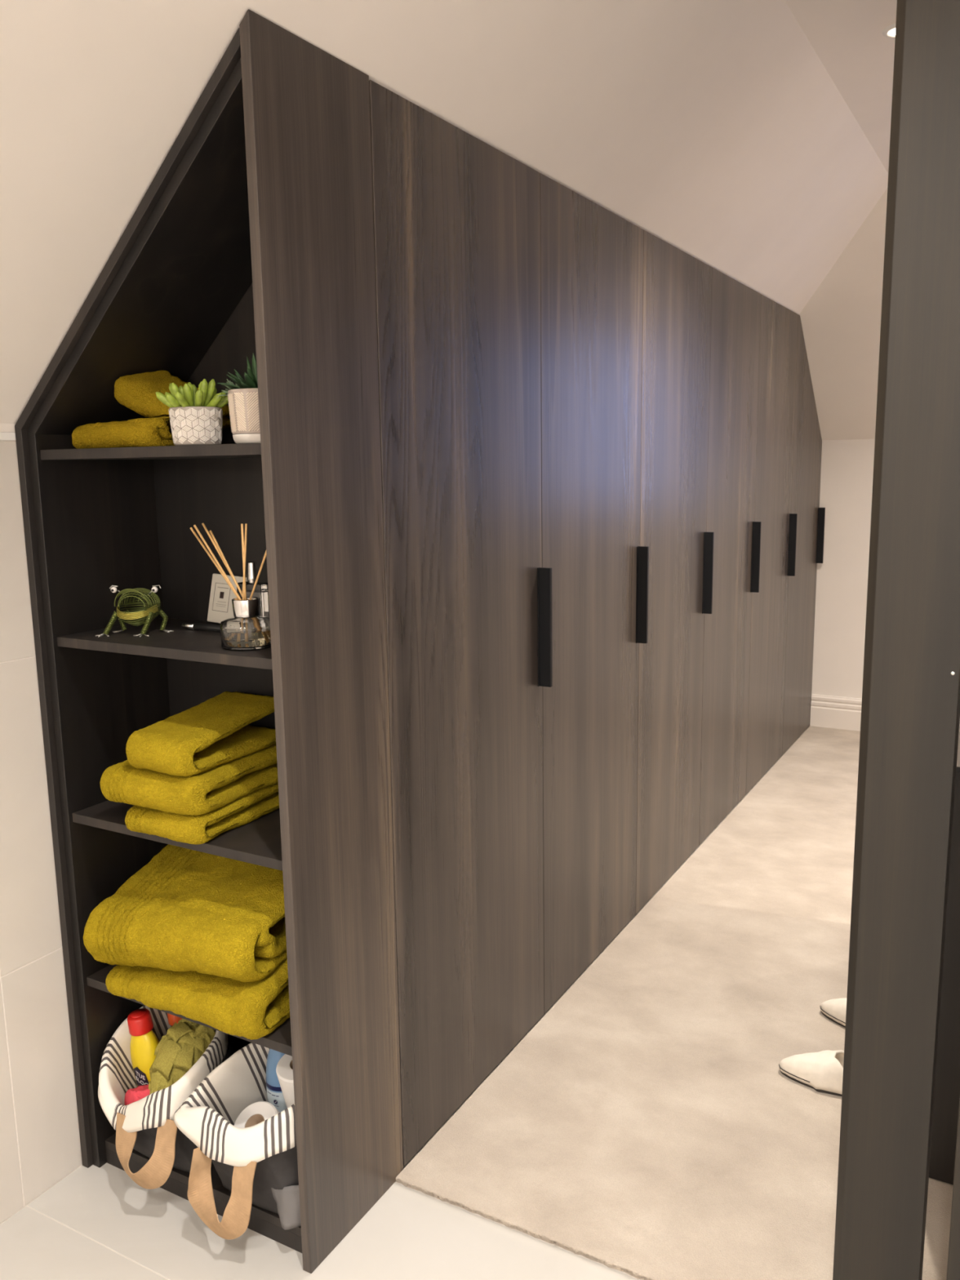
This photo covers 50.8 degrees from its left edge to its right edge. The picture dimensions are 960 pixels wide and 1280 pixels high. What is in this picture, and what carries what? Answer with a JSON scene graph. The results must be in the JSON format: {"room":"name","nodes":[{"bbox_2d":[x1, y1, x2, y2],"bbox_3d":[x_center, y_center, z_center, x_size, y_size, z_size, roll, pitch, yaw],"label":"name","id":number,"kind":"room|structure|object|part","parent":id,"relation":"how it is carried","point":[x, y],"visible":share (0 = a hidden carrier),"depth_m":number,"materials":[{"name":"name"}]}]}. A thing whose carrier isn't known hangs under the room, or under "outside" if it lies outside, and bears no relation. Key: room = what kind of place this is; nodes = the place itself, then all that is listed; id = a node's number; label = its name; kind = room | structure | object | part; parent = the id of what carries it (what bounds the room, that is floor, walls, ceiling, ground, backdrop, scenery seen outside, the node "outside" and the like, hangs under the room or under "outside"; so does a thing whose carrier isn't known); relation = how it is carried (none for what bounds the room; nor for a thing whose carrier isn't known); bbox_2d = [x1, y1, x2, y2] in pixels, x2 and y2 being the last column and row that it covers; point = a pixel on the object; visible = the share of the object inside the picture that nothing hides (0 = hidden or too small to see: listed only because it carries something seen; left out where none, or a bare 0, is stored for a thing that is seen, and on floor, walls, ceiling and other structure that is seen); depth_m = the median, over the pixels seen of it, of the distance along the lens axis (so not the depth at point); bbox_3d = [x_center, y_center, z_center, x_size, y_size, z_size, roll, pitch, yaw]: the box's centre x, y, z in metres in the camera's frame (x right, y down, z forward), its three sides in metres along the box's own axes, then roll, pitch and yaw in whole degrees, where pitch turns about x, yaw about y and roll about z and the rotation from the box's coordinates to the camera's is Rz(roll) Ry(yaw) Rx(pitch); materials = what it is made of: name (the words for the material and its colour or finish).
{"room":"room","nodes":[
{"label":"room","id":0,"kind":"room"},
{"bbox_2d":[0,423,82,1224],"bbox_3d":[-0.578,0.283,2.536,0.120,1.620,7.460,5,11,29],"label":"wall","id":1,"kind":"structure","parent":0,"point":[40,1145],"depth_m":1.93,"materials":[{"name":"paint"}]},
{"bbox_2d":[0,431,15,440],"bbox_3d":[-1.579,-0.136,0.548,0.005,0.014,3.000,5,11,29],"label":"trim","id":2,"kind":"structure","parent":1,"relation":"attached to","point":[6,436],"depth_m":1.82,"materials":[{"name":"white wood"}]},
{"bbox_2d":[168,406,222,445],"bbox_3d":[-0.475,-0.358,1.696,0.087,0.062,0.088,5,11,29],"label":"pot","id":3,"kind":"object","parent":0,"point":[189,425],"depth_m":1.66,"materials":[{"name":"beige ceramic"}]},
{"bbox_2d":[219,616,271,650],"bbox_3d":[-0.403,-0.018,1.754,0.093,0.060,0.093,5,11,29],"label":"bottle","id":4,"kind":"object","parent":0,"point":[237,633],"depth_m":1.72,"materials":[{"name":"clear glass"}]},
{"bbox_2d":[0,726,808,1279],"bbox_3d":[0.785,1.141,1.913,3.220,0.100,7.460,5,11,29],"label":"floor","id":5,"kind":"structure","parent":0,"point":[96,1223],"depth_m":1.86,"materials":[{"name":"beige tile"}]},
{"bbox_2d":[14,8,403,1273],"bbox_3d":[-0.504,0.068,1.893,0.598,2.061,0.296,5,11,29],"label":"shelf unit","id":6,"kind":"object","parent":5,"relation":"on","point":[254,232],"visible":0.78,"depth_m":1.79,"materials":[{"name":"brown wood"}]},
{"bbox_3d":[-0.801,0.341,1.998,0.018,1.496,0.100,5,11,29],"label":"scribe post","id":7,"kind":"part","parent":6,"relation":"part of","materials":[{"name":"black wood"}]},
{"bbox_3d":[-0.735,0.331,2.074,0.020,1.488,0.274,5,11,29],"label":"panel","id":8,"kind":"part","parent":6,"relation":"part of","materials":[{"name":"black wood"}]},
{"bbox_2d":[71,416,175,448],"bbox_3d":[-0.630,-0.376,1.835,0.243,0.055,0.118,5,12,32],"label":"towel","id":9,"kind":"object","parent":6,"relation":"on","point":[154,431],"visible":0.77,"depth_m":1.77,"materials":[{"name":"yellow fabric"}]},
{"bbox_3d":[-0.571,-0.641,1.688,0.578,0.552,0.100,5,11,29],"label":"scribe rail","id":10,"kind":"part","parent":6,"relation":"part of","materials":[{"name":"black wood"}]},
{"bbox_2d":[95,584,173,637],"bbox_3d":[-0.656,-0.058,1.914,0.107,0.092,0.124,5,11,29],"label":"frog figurine","id":11,"kind":"object","parent":6,"relation":"on","point":[127,615],"visible":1,"depth_m":1.90,"materials":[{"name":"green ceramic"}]},
{"bbox_3d":[-0.696,-0.032,1.904,0.033,0.044,0.012,-9,13,-41],"label":"leg","id":12,"kind":"part","parent":11,"relation":"part of","materials":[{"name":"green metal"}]},
{"bbox_3d":[-0.685,-0.038,1.949,0.020,0.039,0.025,5,11,29],"label":"leg","id":13,"kind":"part","parent":11,"relation":"part of","materials":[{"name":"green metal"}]},
{"bbox_3d":[-0.625,-0.032,1.897,0.012,0.043,0.031,7,13,39],"label":"leg","id":14,"kind":"part","parent":11,"relation":"part of","materials":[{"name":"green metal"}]},
{"bbox_3d":[-0.611,-0.038,1.940,0.023,0.040,0.020,5,11,29],"label":"leg","id":15,"kind":"part","parent":11,"relation":"part of","materials":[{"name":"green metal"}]},
{"bbox_3d":[-0.515,-0.639,1.772,0.560,0.536,0.274,5,11,29],"label":"panel","id":16,"kind":"part","parent":6,"relation":"part of","materials":[{"name":"black wood"}]},
{"bbox_3d":[-0.499,-0.339,1.822,0.540,0.018,0.266,5,11,29],"label":"shelf","id":17,"kind":"part","parent":6,"relation":"part of","materials":[{"name":"black wood"}]},
{"bbox_3d":[-0.494,0.001,1.881,0.540,0.018,0.266,5,11,29],"label":"shelf","id":18,"kind":"part","parent":6,"relation":"part of","materials":[{"name":"black wood"}]},
{"bbox_2d":[97,1004,234,1189],"bbox_3d":[-0.620,0.897,2.045,0.272,0.274,0.340,5,11,29],"label":"storage basket","id":19,"kind":"object","parent":6,"relation":"on","point":[147,1126],"visible":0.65,"depth_m":1.95,"materials":[{"name":"fabric"}]},
{"bbox_2d":[124,1084,148,1105],"bbox_3d":[-0.670,0.929,2.026,0.114,0.075,0.064,2,10,14],"label":"cleaning cloth","id":20,"kind":"object","parent":19,"relation":"in","point":[140,1092],"visible":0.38,"depth_m":2.01,"materials":[{"name":"red fabric"}]},
{"bbox_2d":[127,1008,159,1087],"bbox_3d":[-0.674,0.886,2.080,0.083,0.270,0.074,-6,11,-28],"label":"bottle","id":21,"kind":"object","parent":19,"relation":"in","point":[144,1043],"visible":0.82,"depth_m":2.04,"materials":[{"name":"yellow plastic"}]},
{"bbox_3d":[-0.644,0.967,1.908,0.171,0.140,0.061,5,11,29],"label":"handle","id":22,"kind":"part","parent":19,"relation":"part of","materials":[{"name":"beige leather"}]},
{"bbox_2d":[167,1013,180,1024],"bbox_3d":[-0.618,0.882,2.123,0.059,0.249,0.054,5,11,29],"label":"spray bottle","id":23,"kind":"object","parent":19,"relation":"in","point":[170,1016],"visible":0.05,"depth_m":2.09,"materials":[{"name":"red plastic"}]},
{"bbox_2d":[148,1017,215,1094],"bbox_3d":[-0.591,0.846,2.035,0.138,0.173,0.180,5,11,29],"label":"cleaning cloth","id":24,"kind":"object","parent":19,"relation":"in","point":[184,1042],"visible":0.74,"depth_m":1.99,"materials":[{"name":"fabric"}]},
{"bbox_2d":[114,370,231,428],"bbox_3d":[-0.568,-0.437,1.847,0.213,0.123,0.119,6,12,35],"label":"towel","id":25,"kind":"object","parent":6,"relation":"on","point":[135,392],"visible":0.43,"depth_m":1.83,"materials":[{"name":"yellow fabric"}]},
{"bbox_3d":[-0.489,0.342,1.940,0.540,0.018,0.266,5,11,29],"label":"shelf","id":26,"kind":"part","parent":6,"relation":"part of","materials":[{"name":"black wood"}]},
{"bbox_3d":[-0.484,0.679,1.998,0.540,0.018,0.266,5,11,29],"label":"shelf","id":27,"kind":"part","parent":6,"relation":"part of","materials":[{"name":"black wood"}]},
{"bbox_2d":[155,378,228,445],"bbox_3d":[-0.478,-0.381,1.692,0.110,0.108,0.108,-10,13,-42],"label":"potted succulent","id":28,"kind":"object","parent":6,"relation":"on","point":[196,416],"visible":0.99,"depth_m":1.66,"materials":[{"name":"white ceramic"}]},
{"bbox_2d":[105,958,289,1039],"bbox_3d":[-0.493,0.605,1.955,0.401,0.142,0.299,5,11,29],"label":"towel","id":29,"kind":"object","parent":6,"relation":"on","point":[253,1010],"visible":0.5,"depth_m":1.81,"materials":[{"name":"yellow fabric"}]},
{"bbox_2d":[83,844,287,982],"bbox_3d":[-0.509,0.515,1.952,0.422,0.239,0.316,5,11,29],"label":"towel","id":30,"kind":"object","parent":29,"relation":"on","point":[185,909],"visible":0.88,"depth_m":1.86,"materials":[{"name":"yellow fabric"}]},
{"bbox_2d":[181,622,220,632],"bbox_3d":[-0.529,-0.024,1.937,0.108,0.014,0.014,5,11,29],"label":"pen","id":31,"kind":"object","parent":6,"relation":"on","point":[202,627],"visible":0.77,"depth_m":1.93,"materials":[{"name":"black plastic"}]},
{"bbox_2d":[124,783,279,844],"bbox_3d":[-0.511,0.309,1.913,0.203,0.056,0.284,5,11,29],"label":"towel","id":32,"kind":"object","parent":6,"relation":"on","point":[202,828],"visible":0.43,"depth_m":1.81,"materials":[{"name":"yellow fabric"}]},
{"bbox_2d":[99,744,278,815],"bbox_3d":[-0.533,0.251,1.913,0.253,0.077,0.299,5,11,29],"label":"towel","id":33,"kind":"object","parent":32,"relation":"on","point":[211,789],"visible":0.66,"depth_m":1.80,"materials":[{"name":"yellow fabric"}]},
{"bbox_2d":[125,691,275,776],"bbox_3d":[-0.513,0.173,1.883,0.170,0.094,0.286,5,11,29],"label":"towel","id":34,"kind":"object","parent":33,"relation":"on","point":[215,731],"visible":0.98,"depth_m":1.83,"materials":[{"name":"yellow fabric"}]},
{"bbox_3d":[-0.476,1.040,2.065,0.540,0.018,0.256,5,11,29],"label":"board","id":35,"kind":"part","parent":6,"relation":"part of","materials":[{"name":"black wood"}]},
{"bbox_3d":[-0.429,0.076,2.018,0.548,2.000,0.009,5,11,29],"label":"panel","id":36,"kind":"part","parent":6,"relation":"part of","materials":[{"name":"black wood"}]},
{"bbox_2d":[207,573,248,623],"bbox_3d":[-0.501,-0.080,2.004,0.094,0.100,0.027,5,11,29],"label":"card","id":37,"kind":"object","parent":6,"relation":"on","point":[220,606],"visible":0.76,"depth_m":2.01,"materials":[{"name":"beige paper"}]},
{"bbox_2d":[190,523,271,650],"bbox_3d":[-0.428,-0.094,1.742,0.163,0.214,0.093,0,10,3],"label":"reed diffuser","id":38,"kind":"object","parent":6,"relation":"on","point":[247,630],"visible":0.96,"depth_m":1.73,"materials":[{"name":"clear glass"}]},
{"bbox_2d":[173,1042,301,1239],"bbox_3d":[-0.394,0.913,1.919,0.272,0.277,0.339,5,11,29],"label":"storage basket","id":39,"kind":"object","parent":6,"relation":"on","point":[258,1163],"visible":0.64,"depth_m":1.82,"materials":[{"name":"fabric"}]},
{"bbox_3d":[-0.458,0.992,1.801,0.140,0.162,0.052,6,12,35],"label":"handle","id":40,"kind":"part","parent":39,"relation":"part of","materials":[{"name":"beige leather"}]},
{"bbox_2d":[233,1101,279,1128],"bbox_3d":[-0.407,0.943,1.918,0.094,0.129,0.127,5,11,29],"label":"toilet roll","id":41,"kind":"object","parent":39,"relation":"in","point":[256,1113],"visible":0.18,"depth_m":1.91,"materials":[{"name":"white paper"}]},
{"bbox_2d":[266,1048,287,1111],"bbox_3d":[-0.384,0.881,1.994,0.070,0.284,0.075,5,11,29],"label":"lotion bottle","id":42,"kind":"object","parent":39,"relation":"in","point":[274,1093],"visible":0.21,"depth_m":1.96,"materials":[{"name":"blue plastic"}]},
{"bbox_2d":[275,1053,294,1107],"bbox_3d":[-0.333,0.845,1.932,0.098,0.116,0.113,5,11,29],"label":"toilet roll","id":43,"kind":"object","parent":39,"relation":"in","point":[284,1068],"visible":0.09,"depth_m":1.90,"materials":[{"name":"white paper"}]},
{"bbox_2d":[217,353,260,444],"bbox_3d":[-0.368,-0.397,1.657,0.127,0.150,0.121,5,11,29],"label":"potted plant","id":44,"kind":"object","parent":6,"relation":"on","point":[242,397],"visible":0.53,"depth_m":1.62,"materials":[{"name":"green plant"}]},
{"bbox_3d":[-0.360,-0.375,1.665,0.104,0.070,0.104,5,11,29],"label":"pot","id":45,"kind":"part","parent":44,"relation":"part of","materials":[{"name":"white ceramic"}]},
{"bbox_2d":[236,560,269,617],"bbox_3d":[-0.427,-0.082,1.908,0.062,0.134,0.028,5,11,29],"label":"perfume bottle","id":46,"kind":"object","parent":6,"relation":"on","point":[261,590],"visible":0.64,"depth_m":1.89,"materials":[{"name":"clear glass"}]},
{"bbox_3d":[-0.252,0.089,1.752,0.019,2.061,0.296,5,11,29],"label":"panel","id":47,"kind":"part","parent":6,"relation":"part of","materials":[{"name":"brown wood"}]},
{"bbox_2d":[368,79,552,1166],"bbox_3d":[-0.253,-0.003,2.292,0.622,2.056,0.652,5,11,29],"label":"wardrobe","id":48,"kind":"object","parent":5,"relation":"on","point":[456,218],"visible":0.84,"depth_m":2.10,"materials":[{"name":"brown wood"}]},
{"bbox_3d":[0.155,-0.029,2.413,0.032,0.287,0.016,5,11,29],"label":"handle","id":49,"kind":"part","parent":48,"relation":"part of","materials":[{"name":"black metal"}]},
{"bbox_2d":[539,173,648,1013],"bbox_3d":[0.069,-0.105,2.857,0.622,2.056,0.659,5,11,29],"label":"wardrobe","id":50,"kind":"object","parent":5,"relation":"on","point":[592,256],"visible":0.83,"depth_m":2.68,"materials":[{"name":"brown wood"}]},
{"bbox_3d":[0.479,-0.132,2.980,0.032,0.287,0.016,5,11,29],"label":"handle","id":51,"kind":"part","parent":50,"relation":"part of","materials":[{"name":"black metal"}]},
{"bbox_2d":[395,725,953,1279],"bbox_3d":[1.848,0.856,3.142,2.399,0.013,3.982,5,11,29],"label":"carpet","id":52,"kind":"object","parent":5,"relation":"on","point":[649,1126],"visible":0.76,"depth_m":2.31,"materials":[{"name":"beige carpet"}]},
{"bbox_2d":[778,1049,844,1096],"bbox_3d":[0.816,0.977,2.294,0.267,0.073,0.101,5,11,29],"label":"slipper","id":53,"kind":"object","parent":52,"relation":"on","point":[822,1071],"visible":0.52,"depth_m":2.29,"materials":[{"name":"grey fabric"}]},
{"bbox_2d":[819,997,846,1027],"bbox_3d":[0.986,0.934,2.526,0.267,0.073,0.102,5,11,29],"label":"slipper","id":54,"kind":"object","parent":52,"relation":"on","point":[835,1010],"visible":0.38,"depth_m":2.56,"materials":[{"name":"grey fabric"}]},
{"bbox_2d":[928,772,959,1184],"bbox_3d":[1.410,-0.084,2.150,0.732,2.186,1.140,5,11,29],"label":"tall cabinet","id":55,"kind":"object","parent":52,"relation":"on","point":[947,1086],"visible":0.33,"depth_m":1.93,"materials":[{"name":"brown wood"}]},
{"bbox_2d":[955,720,959,772],"bbox_3d":[0.982,0.051,1.749,0.271,0.403,0.008,5,11,29],"label":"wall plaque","id":56,"kind":"object","parent":55,"relation":"attached to","point":[957,770],"visible":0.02,"depth_m":1.84,"materials":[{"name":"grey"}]},
{"bbox_2d":[635,229,714,914],"bbox_3d":[0.392,-0.207,3.421,0.622,2.056,0.653,5,11,29],"label":"wardrobe","id":57,"kind":"object","parent":5,"relation":"on","point":[677,291],"visible":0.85,"depth_m":3.25,"materials":[{"name":"brown wood"}]},
{"bbox_3d":[0.800,-0.234,3.542,0.032,0.287,0.016,5,11,29],"label":"handle","id":58,"kind":"part","parent":57,"relation":"part of","materials":[{"name":"black metal"}]},
{"bbox_2d":[698,266,761,845],"bbox_3d":[0.712,-0.309,3.983,0.622,2.056,0.653,5,11,29],"label":"wardrobe","id":59,"kind":"object","parent":5,"relation":"on","point":[735,307],"visible":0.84,"depth_m":3.82,"materials":[{"name":"brown wood"}]},
{"bbox_3d":[1.120,-0.336,4.104,0.032,0.287,0.016,5,11,29],"label":"handle","id":60,"kind":"part","parent":59,"relation":"part of","materials":[{"name":"black metal"}]},
{"bbox_2d":[745,293,798,795],"bbox_3d":[1.034,-0.412,4.547,0.622,2.056,0.658,5,11,29],"label":"wardrobe","id":61,"kind":"object","parent":5,"relation":"on","point":[778,323],"visible":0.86,"depth_m":4.39,"materials":[{"name":"brown wood"}]},
{"bbox_3d":[1.444,-0.439,4.670,0.032,0.287,0.016,5,11,29],"label":"handle","id":62,"kind":"part","parent":61,"relation":"part of","materials":[{"name":"black metal"}]},
{"bbox_2d":[782,315,825,755],"bbox_3d":[1.356,-0.514,5.110,0.622,2.056,0.651,5,11,29],"label":"wardrobe","id":63,"kind":"object","parent":5,"relation":"on","point":[807,440],"visible":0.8,"depth_m":4.97,"materials":[{"name":"brown wood"}]},
{"bbox_3d":[1.764,-0.541,5.230,0.032,0.287,0.016,5,11,29],"label":"handle","id":64,"kind":"part","parent":63,"relation":"part of","materials":[{"name":"black metal"}]},
{"bbox_2d":[832,0,959,1279],"bbox_3d":[0.581,-0.060,1.345,0.120,2.467,0.061,5,11,29],"label":"door frame","id":65,"kind":"structure","parent":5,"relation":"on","point":[910,705],"depth_m":1.34,"materials":[{"name":"black wood"}]},
{"bbox_2d":[946,1096,959,1279],"bbox_3d":[0.717,-0.049,1.270,0.122,2.467,0.060,5,11,29],"label":"post","id":66,"kind":"object","parent":5,"relation":"on","point":[953,1256],"visible":1,"depth_m":1.42,"materials":[{"name":"black wood"}]},
{"bbox_2d":[0,0,888,424],"bbox_3d":[-0.211,-0.944,2.103,1.287,1.200,7.460,5,11,29],"label":"ceiling","id":67,"kind":"structure","parent":0,"point":[717,130],"depth_m":1.92,"materials":[{"name":"paint"}]},
{"bbox_2d":[784,0,897,173],"bbox_3d":[0.896,-1.289,0.888,2.373,0.100,6.568,5,11,29],"label":"ceiling","id":68,"kind":"structure","parent":0,"point":[846,37],"depth_m":2.65,"materials":[{"name":"paint"}]},
{"bbox_2d":[881,23,895,38],"bbox_3d":[1.048,-1.518,2.516,0.088,0.007,0.088,5,11,29],"label":"recessed light","id":69,"kind":"object","parent":68,"relation":"in","point":[889,31],"visible":0.32,"depth_m":2.52,"materials":[{"name":"white"}]},
{"bbox_2d":[808,439,875,726],"bbox_3d":[2.565,-0.564,4.866,3.220,2.400,0.120,5,11,29],"label":"wall","id":70,"kind":"structure","parent":0,"point":[846,473],"depth_m":5.22,"materials":[{"name":"paint"}]},
{"bbox_2d":[809,693,862,731],"bbox_3d":[2.817,0.464,4.827,2.399,0.181,0.019,5,11,29],"label":"baseboard","id":71,"kind":"structure","parent":70,"relation":"attached to","point":[826,711],"depth_m":5.34,"materials":[{"name":"beige paint"}]},
{"bbox_2d":[799,188,887,439],"bbox_3d":[2.278,-1.385,4.231,3.220,1.080,1.194,5,11,29],"label":"wall","id":72,"kind":"structure","parent":0,"point":[841,322],"depth_m":4.58,"materials":[{"name":"paint"}]}
]}

